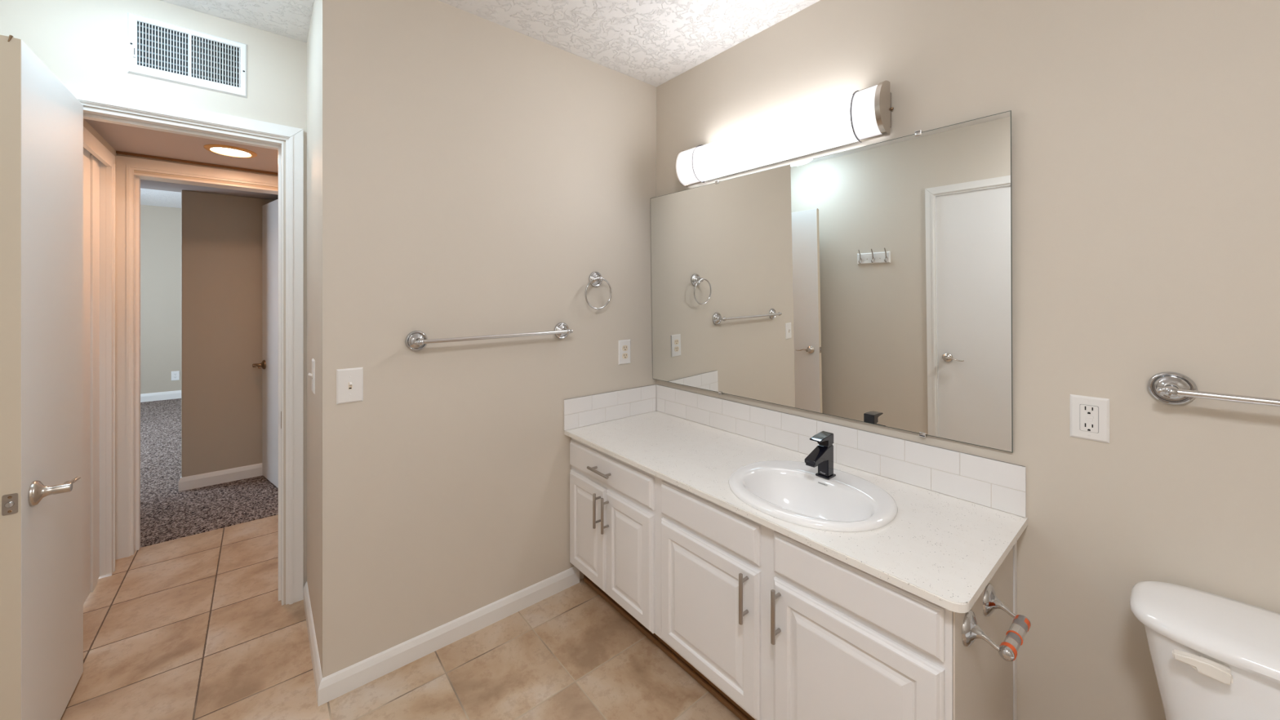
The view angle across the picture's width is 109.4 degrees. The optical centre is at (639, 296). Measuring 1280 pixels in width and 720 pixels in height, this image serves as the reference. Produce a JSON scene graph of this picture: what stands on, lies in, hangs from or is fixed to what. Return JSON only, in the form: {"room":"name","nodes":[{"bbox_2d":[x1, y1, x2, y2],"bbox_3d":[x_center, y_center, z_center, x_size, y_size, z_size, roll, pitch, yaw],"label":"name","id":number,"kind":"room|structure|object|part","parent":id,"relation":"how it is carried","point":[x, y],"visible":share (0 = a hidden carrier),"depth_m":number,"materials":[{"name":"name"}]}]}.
{"room":"bathroom","nodes":[
{"label":"bathroom","id":0,"kind":"room"},
{"bbox_2d":[83,118,116,559],"bbox_3d":[-2.457,0.272,1.957,0.140,2.105,0.970,0,0,-40],"label":"wall","id":1,"kind":"structure","parent":0,"point":[86,124],"depth_m":2.27,"materials":[{"name":"beige paint"}]},
{"bbox_2d":[83,146,99,604],"bbox_3d":[-2.336,0.339,1.869,0.043,1.950,0.640,0,0,-40],"label":"door","id":2,"kind":"structure","parent":1,"relation":"in","point":[91,163],"depth_m":2.01,"materials":[{"name":"white paint"}]},
{"bbox_2d":[83,126,115,578],"bbox_3d":[-2.334,0.323,1.909,0.056,2.002,0.720,0,0,-40],"label":"trim","id":3,"kind":"structure","parent":1,"relation":"attached to","point":[107,159],"depth_m":2.14,"materials":[{"name":"white wood"}]},
{"bbox_2d":[0,0,306,604],"bbox_3d":[-1.826,0.104,1.775,0.835,2.440,0.116,0,0,-40],"label":"wall","id":4,"kind":"structure","parent":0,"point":[83,43],"depth_m":1.75,"materials":[{"name":"beige paint"}]},
{"bbox_2d":[0,34,83,719],"bbox_3d":[-1.789,0.321,1.370,0.170,1.982,0.553,0,0,-40],"label":"door","id":5,"kind":"structure","parent":4,"relation":"in","point":[42,121],"depth_m":1.26,"materials":[{"name":"white paint"}]},
{"bbox_3d":[-1.616,0.534,1.163,0.025,0.052,0.001,0,0,-40],"label":"plate","id":6,"kind":"part","parent":5,"relation":"part of","materials":[{"name":"silver metal"}]},
{"bbox_3d":[-1.646,0.538,1.307,0.031,0.027,0.128,0,0,-40],"label":"lever","id":7,"kind":"part","parent":5,"relation":"part of","materials":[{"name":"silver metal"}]},
{"bbox_2d":[62,83,303,605],"bbox_3d":[-1.783,0.298,1.801,0.710,2.053,0.137,0,0,-40],"label":"door frame","id":8,"kind":"structure","parent":4,"relation":"attached to","point":[293,136],"depth_m":1.95,"materials":[{"name":"white wood"}]},
{"bbox_2d":[127,12,247,97],"bbox_3d":[-1.743,-0.927,1.760,0.333,0.222,0.015,0,0,-40],"label":"air vent","id":9,"kind":"object","parent":4,"relation":"attached to","point":[158,50],"visible":1,"depth_m":1.75,"materials":[{"name":"metal"}]},
{"bbox_2d":[140,204,181,394],"bbox_3d":[-6.164,0.094,5.734,3.450,2.460,0.100,0,0,-40],"label":"wall","id":10,"kind":"structure","parent":0,"point":[160,226],"depth_m":5.74,"materials":[{"name":"beige paint"}]},
{"bbox_2d":[140,390,181,402],"bbox_3d":[-6.032,1.267,5.770,3.100,0.102,0.013,0,0,-40],"label":"baseboard","id":11,"kind":"structure","parent":10,"relation":"attached to","point":[167,395],"depth_m":5.74,"materials":[{"name":"white wood"}]},
{"bbox_2d":[171,370,179,380],"bbox_3d":[-5.969,1.024,5.826,0.075,0.120,0.007,0,0,-40],"label":"wall outlet","id":12,"kind":"object","parent":10,"relation":"attached to","point":[175,375],"visible":1,"depth_m":5.83,"materials":[{"name":"plastic"}]},
{"bbox_2d":[140,188,181,208],"bbox_3d":[-4.965,-1.186,4.298,3.450,0.100,4.040,0,0,-40],"label":"ceiling","id":13,"kind":"structure","parent":0,"point":[148,197],"depth_m":5.25,"materials":[{"name":"white paint"}]},
{"bbox_2d":[84,119,278,199],"bbox_3d":[-2.438,-0.923,2.559,1.800,0.405,1.870,0,0,-40],"label":"ceiling","id":14,"kind":"structure","parent":0,"point":[122,138],"depth_m":2.28,"materials":[{"name":"grey paint"}]},
{"bbox_2d":[203,144,257,158],"bbox_3d":[-2.058,-0.727,2.283,0.200,0.008,0.200,0,0,-40],"label":"recessed light","id":15,"kind":"object","parent":14,"relation":"in","point":[226,150],"visible":1,"depth_m":2.28,"materials":[{"name":"white glass"}]},
{"bbox_2d":[116,153,278,189],"bbox_3d":[-2.364,0.297,2.595,0.820,2.055,0.110,0,0,-40],"label":"wall","id":16,"kind":"structure","parent":0,"point":[135,171],"depth_m":2.48,"materials":[{"name":"beige paint"}]},
{"bbox_2d":[115,155,278,559],"bbox_3d":[-2.324,0.308,2.544,0.817,2.032,0.018,0,0,-40],"label":"trim","id":17,"kind":"structure","parent":16,"relation":"attached to","point":[125,166],"depth_m":2.30,"materials":[{"name":"white wood"}]},
{"bbox_2d":[115,151,278,175],"bbox_3d":[-2.325,-0.725,2.548,0.820,0.012,0.012,0,0,-40],"label":"trim","id":18,"kind":"structure","parent":16,"relation":"attached to","point":[117,152],"depth_m":2.46,"materials":[{"name":"wood"}]},
{"bbox_2d":[133,173,278,553],"bbox_3d":[-2.366,0.346,2.593,0.725,1.957,0.118,0,0,-40],"label":"trim","id":19,"kind":"structure","parent":16,"relation":"attached to","point":[137,176],"depth_m":2.36,"materials":[{"name":"white wood"}]},
{"bbox_2d":[252,199,278,488],"bbox_3d":[-2.432,0.323,3.117,0.757,1.967,0.175,0,0,32],"label":"door","id":20,"kind":"structure","parent":16,"relation":"in","point":[269,364],"depth_m":3.19,"materials":[{"name":"white paint"}]},
{"bbox_3d":[-2.700,0.495,3.201,0.128,0.027,0.031,0,0,38],"label":"lever","id":21,"kind":"part","parent":20,"relation":"part of","materials":[{"name":"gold metal"}]},
{"bbox_2d":[140,398,278,547],"bbox_3d":[-4.650,1.351,3.882,3.400,0.066,4.882,0,0,-40],"label":"floor","id":22,"kind":"structure","parent":0,"point":[167,513],"depth_m":3.00,"materials":[{"name":"grey carpet"}]},
{"bbox_2d":[181,190,274,477],"bbox_3d":[-2.728,0.302,3.463,1.085,2.045,0.110,0,0,-40],"label":"wall","id":23,"kind":"structure","parent":0,"point":[221,234],"depth_m":3.20,"materials":[{"name":"beige paint"}]},
{"bbox_2d":[177,462,262,491],"bbox_3d":[-2.866,1.274,3.268,0.648,0.089,0.013,0,0,-40],"label":"baseboard","id":24,"kind":"structure","parent":23,"relation":"attached to","point":[202,480],"depth_m":3.19,"materials":[{"name":"white wood"}]},
{"bbox_2d":[60,514,740,719],"bbox_3d":[-0.432,1.354,1.248,2.500,0.060,4.567,0,0,-40],"label":"floor","id":25,"kind":"structure","parent":0,"point":[194,627],"depth_m":1.64,"materials":[{"name":"tile"}]},
{"bbox_2d":[569,437,1017,719],"bbox_3d":[0.347,0.977,1.656,0.580,0.694,1.504,0,0,-40],"label":"vanity cabinet","id":26,"kind":"object","parent":25,"relation":"on","point":[771,624],"visible":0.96,"depth_m":1.26,"materials":[{"name":"white paint"}]},
{"bbox_3d":[-0.228,1.004,1.962,0.018,0.425,0.279,0,0,-40],"label":"door","id":27,"kind":"part","parent":26,"relation":"part of","materials":[{"name":"white paint"}]},
{"bbox_3d":[-0.177,0.877,1.859,0.036,0.140,0.012,0,0,-40],"label":"handle","id":28,"kind":"part","parent":26,"relation":"part of","materials":[{"name":"silver metal"}]},
{"bbox_3d":[-0.163,0.713,1.842,0.036,0.012,0.140,0,0,-40],"label":"handle","id":29,"kind":"part","parent":26,"relation":"part of","materials":[{"name":"silver metal"}]},
{"bbox_3d":[-0.141,0.877,1.815,0.036,0.140,0.012,0,0,-40],"label":"handle","id":30,"kind":"part","parent":26,"relation":"part of","materials":[{"name":"silver metal"}]},
{"bbox_3d":[-0.136,0.714,1.851,0.018,0.114,0.568,0,0,-40],"label":"drawer","id":31,"kind":"part","parent":26,"relation":"part of","materials":[{"name":"white paint"}]},
{"bbox_3d":[-0.045,1.004,1.742,0.018,0.425,0.286,0,0,-40],"label":"door","id":32,"kind":"part","parent":26,"relation":"part of","materials":[{"name":"white paint"}]},
{"bbox_3d":[0.215,1.315,1.542,0.014,0.018,1.482,0,0,-40],"label":"shoe moulding","id":33,"kind":"part","parent":26,"relation":"part of","materials":[{"name":"white wood"}]},
{"bbox_3d":[0.206,0.710,1.442,0.018,0.113,0.410,0,0,-40],"label":"drawer","id":34,"kind":"part","parent":26,"relation":"part of","materials":[{"name":"white paint"}]},
{"bbox_3d":[0.206,0.995,1.442,0.018,0.423,0.410,0,0,-40],"label":"door","id":35,"kind":"part","parent":26,"relation":"part of","materials":[{"name":"white paint"}]},
{"bbox_3d":[0.295,0.858,1.293,0.036,0.140,0.012,0,0,-40],"label":"handle","id":36,"kind":"part","parent":26,"relation":"part of","materials":[{"name":"silver metal"}]},
{"bbox_3d":[0.362,0.852,1.212,0.036,0.140,0.012,0,0,-40],"label":"handle","id":37,"kind":"part","parent":26,"relation":"part of","materials":[{"name":"silver metal"}]},
{"bbox_2d":[564,410,1027,613],"bbox_3d":[0.362,0.619,1.654,0.562,0.019,1.528,0,0,-40],"label":"countertop","id":38,"kind":"structure","parent":26,"relation":"on","point":[944,550],"depth_m":1.26,"materials":[{"name":"stone"}]},
{"bbox_2d":[728,460,897,532],"bbox_3d":[0.520,0.669,1.409,0.439,0.154,0.489,0,0,-40],"label":"sink","id":39,"kind":"object","parent":38,"relation":"in","point":[788,491],"visible":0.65,"depth_m":1.44,"materials":[{"name":"white ceramic"}]},
{"bbox_2d":[804,431,835,479],"bbox_3d":[0.583,0.522,1.471,0.124,0.141,0.047,0,0,-40],"label":"faucet","id":40,"kind":"object","parent":38,"relation":"on","point":[822,456],"visible":1,"depth_m":1.47,"materials":[{"name":"black metal"}]},
{"bbox_3d":[0.592,0.469,1.479,0.087,0.035,0.038,0,0,-40],"label":"handle","id":41,"kind":"part","parent":40,"relation":"part of","materials":[{"name":"black metal"}]},
{"bbox_3d":[0.612,0.589,1.495,0.048,0.006,0.047,0,0,-40],"label":"plate","id":42,"kind":"part","parent":40,"relation":"part of","materials":[{"name":"black metal"}]},
{"bbox_3d":[0.497,0.703,1.093,0.018,0.110,0.405,0,0,-40],"label":"drawer","id":43,"kind":"part","parent":26,"relation":"part of","materials":[{"name":"white paint"}]},
{"bbox_3d":[0.497,0.991,1.093,0.018,0.431,0.405,0,0,-40],"label":"door","id":44,"kind":"part","parent":26,"relation":"part of","materials":[{"name":"white paint"}]},
{"bbox_3d":[0.835,0.978,1.091,0.496,0.693,0.004,0,0,-40],"label":"panel","id":45,"kind":"part","parent":26,"relation":"part of","materials":[{"name":"laminate"}]},
{"bbox_2d":[961,582,1031,662],"bbox_3d":[0.795,0.721,1.002,0.230,0.080,0.082,0,0,-40],"label":"toilet paper holder","id":46,"kind":"object","parent":26,"relation":"attached to","point":[1007,650],"visible":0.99,"depth_m":0.97,"materials":[{"name":"silver metal"}]},
{"bbox_3d":[0.737,0.726,0.950,0.017,0.031,0.050,0,0,-40],"label":"arm","id":47,"kind":"part","parent":46,"relation":"part of","materials":[{"name":"silver metal"}]},
{"bbox_3d":[0.753,0.736,0.933,0.016,0.027,0.027,0,0,-40],"label":"knob","id":48,"kind":"part","parent":46,"relation":"part of","materials":[{"name":"silver metal"}]},
{"bbox_3d":[0.857,0.732,1.050,0.017,0.031,0.050,0,0,-40],"label":"arm","id":49,"kind":"part","parent":46,"relation":"part of","materials":[{"name":"silver metal"}]},
{"bbox_2d":[1129,580,1279,719],"bbox_3d":[1.080,0.984,0.662,0.714,0.681,0.520,0,0,-40],"label":"toilet","id":50,"kind":"object","parent":25,"relation":"on","point":[1214,656],"visible":1,"depth_m":0.88,"materials":[{"name":"white ceramic"}]},
{"bbox_3d":[1.264,0.832,0.815,0.216,0.295,0.480,0,0,-40],"label":"tank","id":51,"kind":"part","parent":50,"relation":"part of","materials":[{"name":"white ceramic"}]},
{"bbox_2d":[306,0,656,678],"bbox_3d":[-0.689,0.104,2.286,1.565,2.440,0.790,0,0,-40],"label":"wall","id":52,"kind":"structure","parent":0,"point":[468,174],"depth_m":1.75,"materials":[{"name":"beige paint"}]},
{"bbox_2d":[307,358,315,394],"bbox_3d":[-1.240,0.302,1.709,0.020,0.125,0.075,0,0,-40],"label":"light switch","id":53,"kind":"object","parent":52,"relation":"attached to","point":[313,375],"visible":1,"depth_m":1.69,"materials":[{"name":"plastic"}]},
{"bbox_3d":[-1.234,0.302,1.714,0.005,0.125,0.075,0,0,-40],"label":"plate","id":54,"kind":"part","parent":53,"relation":"part of","materials":[{"name":"plastic"}]},
{"bbox_2d":[303,582,322,706],"bbox_3d":[-1.248,1.286,1.724,0.013,0.076,0.668,0,0,-40],"label":"baseboard","id":55,"kind":"structure","parent":52,"relation":"attached to","point":[317,669],"depth_m":1.66,"materials":[{"name":"white wood"}]},
{"bbox_2d":[336,367,363,404],"bbox_3d":[-0.972,0.302,1.522,0.076,0.116,0.020,0,0,-40],"label":"light switch","id":56,"kind":"object","parent":52,"relation":"attached to","point":[349,381],"visible":1,"depth_m":1.52,"materials":[{"name":"plastic"}]},
{"bbox_2d":[318,566,579,706],"bbox_3d":[-0.663,1.286,1.785,0.990,0.076,0.013,0,0,-40],"label":"baseboard","id":57,"kind":"structure","parent":52,"relation":"attached to","point":[331,686],"depth_m":1.70,"materials":[{"name":"white wood"}]},
{"bbox_2d":[404,322,573,351],"bbox_3d":[-0.565,0.160,1.829,0.681,0.084,0.070,0,0,-40],"label":"towel bar","id":58,"kind":"object","parent":52,"relation":"attached to","point":[415,340],"visible":1,"depth_m":1.72,"materials":[{"name":"silver metal"}]},
{"bbox_3d":[-0.550,0.160,1.812,0.605,0.024,0.016,0,0,-40],"label":"rail","id":59,"kind":"part","parent":58,"relation":"part of","materials":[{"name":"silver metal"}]},
{"bbox_2d":[584,271,611,309],"bbox_3d":[-0.204,-0.028,2.139,0.151,0.180,0.058,0,0,-40],"label":"towel ring","id":60,"kind":"object","parent":52,"relation":"attached to","point":[595,278],"visible":1,"depth_m":2.15,"materials":[{"name":"silver metal"}]},
{"bbox_2d":[563,384,656,431],"bbox_3d":[-0.130,0.539,2.233,0.558,0.140,0.008,0,0,-40],"label":"tile backsplash","id":61,"kind":"structure","parent":52,"relation":"attached to","point":[585,411],"depth_m":2.21,"materials":[{"name":"tile"}]},
{"bbox_2d":[617,339,630,364],"bbox_3d":[-0.076,0.281,2.278,0.076,0.121,0.007,0,0,-40],"label":"wall outlet","id":62,"kind":"object","parent":52,"relation":"attached to","point":[624,346],"visible":1,"depth_m":2.27,"materials":[{"name":"plastic"}]},
{"bbox_2d":[622,352,627,359],"bbox_3d":[-0.075,0.300,2.277,0.034,0.028,0.003,0,0,-40],"label":"receptacle","id":63,"kind":"object","parent":62,"relation":"attached to","point":[624,355],"depth_m":2.28,"materials":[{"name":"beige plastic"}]},
{"bbox_2d":[622,345,627,351],"bbox_3d":[-0.075,0.261,2.277,0.034,0.028,0.003,0,0,-40],"label":"receptacle","id":64,"kind":"object","parent":62,"relation":"attached to","point":[624,348],"depth_m":2.28,"materials":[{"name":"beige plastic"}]},
{"bbox_2d":[160,0,820,86],"bbox_3d":[-0.135,-1.166,0.892,2.500,0.100,3.640,0,0,-40],"label":"ceiling","id":65,"kind":"structure","parent":0,"point":[653,42],"depth_m":1.85,"materials":[{"name":"white paint"}]},
{"bbox_2d":[656,0,1279,719],"bbox_3d":[1.039,0.104,1.358,0.100,2.440,2.850,0,0,-40],"label":"wall","id":66,"kind":"structure","parent":0,"point":[1145,134],"depth_m":1.13,"materials":[{"name":"beige paint"}]},
{"bbox_2d":[675,80,893,186],"bbox_3d":[0.507,-0.621,1.838,0.102,0.176,0.940,0,0,-40],"label":"vanity light","id":67,"kind":"object","parent":66,"relation":"attached to","point":[864,115],"visible":1,"depth_m":1.70,"materials":[{"name":"white glass"}]},
{"bbox_3d":[0.237,-0.621,2.150,0.076,0.168,0.106,0,0,-40],"label":"glass","id":68,"kind":"part","parent":67,"relation":"part of","materials":[{"name":"white glass"}]},
{"bbox_3d":[0.259,-0.536,2.168,0.020,0.004,0.106,0,0,-40],"label":"rail","id":69,"kind":"part","parent":67,"relation":"part of","materials":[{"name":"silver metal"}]},
{"bbox_2d":[693,94,857,181],"bbox_3d":[0.498,-0.621,1.842,0.072,0.160,0.910,0,0,-40],"label":"diffuser","id":70,"kind":"object","parent":67,"relation":"attached to","point":[833,124],"depth_m":1.75,"materials":[{"name":"white glass"}]},
{"bbox_3d":[0.765,-0.621,1.518,0.076,0.168,0.076,0,0,-40],"label":"glass","id":71,"kind":"part","parent":67,"relation":"part of","materials":[{"name":"white glass"}]},
{"bbox_3d":[0.786,-0.536,1.537,0.020,0.004,0.076,0,0,-40],"label":"rail","id":72,"kind":"part","parent":67,"relation":"part of","materials":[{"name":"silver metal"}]},
{"bbox_3d":[0.537,-0.623,1.865,0.022,0.162,0.927,0,0,-40],"label":"plate","id":73,"kind":"part","parent":67,"relation":"part of","materials":[{"name":"silver metal"}]},
{"bbox_2d":[650,110,1013,453],"bbox_3d":[0.547,-0.038,1.826,0.019,0.951,1.493,0,0,-41],"label":"wall mirror","id":74,"kind":"object","parent":66,"relation":"attached to","point":[871,283],"visible":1,"depth_m":1.58,"materials":[{"name":"clear glass"}]},
{"bbox_2d":[915,129,923,136],"bbox_3d":[0.886,-0.513,1.437,0.034,0.014,0.018,0,0,-40],"label":"mirror clip","id":75,"kind":"object","parent":74,"relation":"attached to","point":[917,132],"visible":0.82,"depth_m":1.43,"materials":[{"name":"clear plastic"}]},
{"bbox_2d":[919,431,927,437],"bbox_3d":[0.897,0.438,1.437,0.017,0.014,0.018,0,0,-40],"label":"mirror clip","id":76,"kind":"object","parent":74,"relation":"attached to","point":[921,434],"visible":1,"depth_m":1.43,"materials":[{"name":"clear plastic"}]},
{"bbox_2d":[656,384,1026,517],"bbox_3d":[0.573,0.539,1.832,0.008,0.140,1.524,0,0,-40],"label":"tile backsplash","id":77,"kind":"structure","parent":66,"relation":"attached to","point":[998,485],"depth_m":1.55,"materials":[{"name":"tile"}]},
{"bbox_2d":[1070,394,1109,443],"bbox_3d":[1.141,0.311,1.152,0.008,0.110,0.072,0,0,-40],"label":"wall outlet","id":78,"kind":"object","parent":66,"relation":"attached to","point":[1089,415],"visible":1,"depth_m":1.15,"materials":[{"name":"plastic"}]},
{"bbox_2d":[1080,404,1097,432],"bbox_3d":[1.140,0.311,1.151,0.002,0.066,0.033,0,0,-40],"label":"receptacle","id":79,"kind":"object","parent":78,"relation":"attached to","point":[1088,413],"depth_m":1.15,"materials":[{"name":"plastic"}]},
{"bbox_2d":[1146,371,1279,407],"bbox_3d":[1.399,0.213,0.793,0.072,0.076,0.686,0,0,-40],"label":"towel bar","id":80,"kind":"object","parent":66,"relation":"attached to","point":[1171,388],"visible":1,"depth_m":1.02,"materials":[{"name":"silver metal"}]},
{"bbox_3d":[1.381,0.213,0.778,0.016,0.016,0.610,0,0,-40],"label":"rail","id":81,"kind":"part","parent":80,"relation":"part of","materials":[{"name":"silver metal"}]}
]}

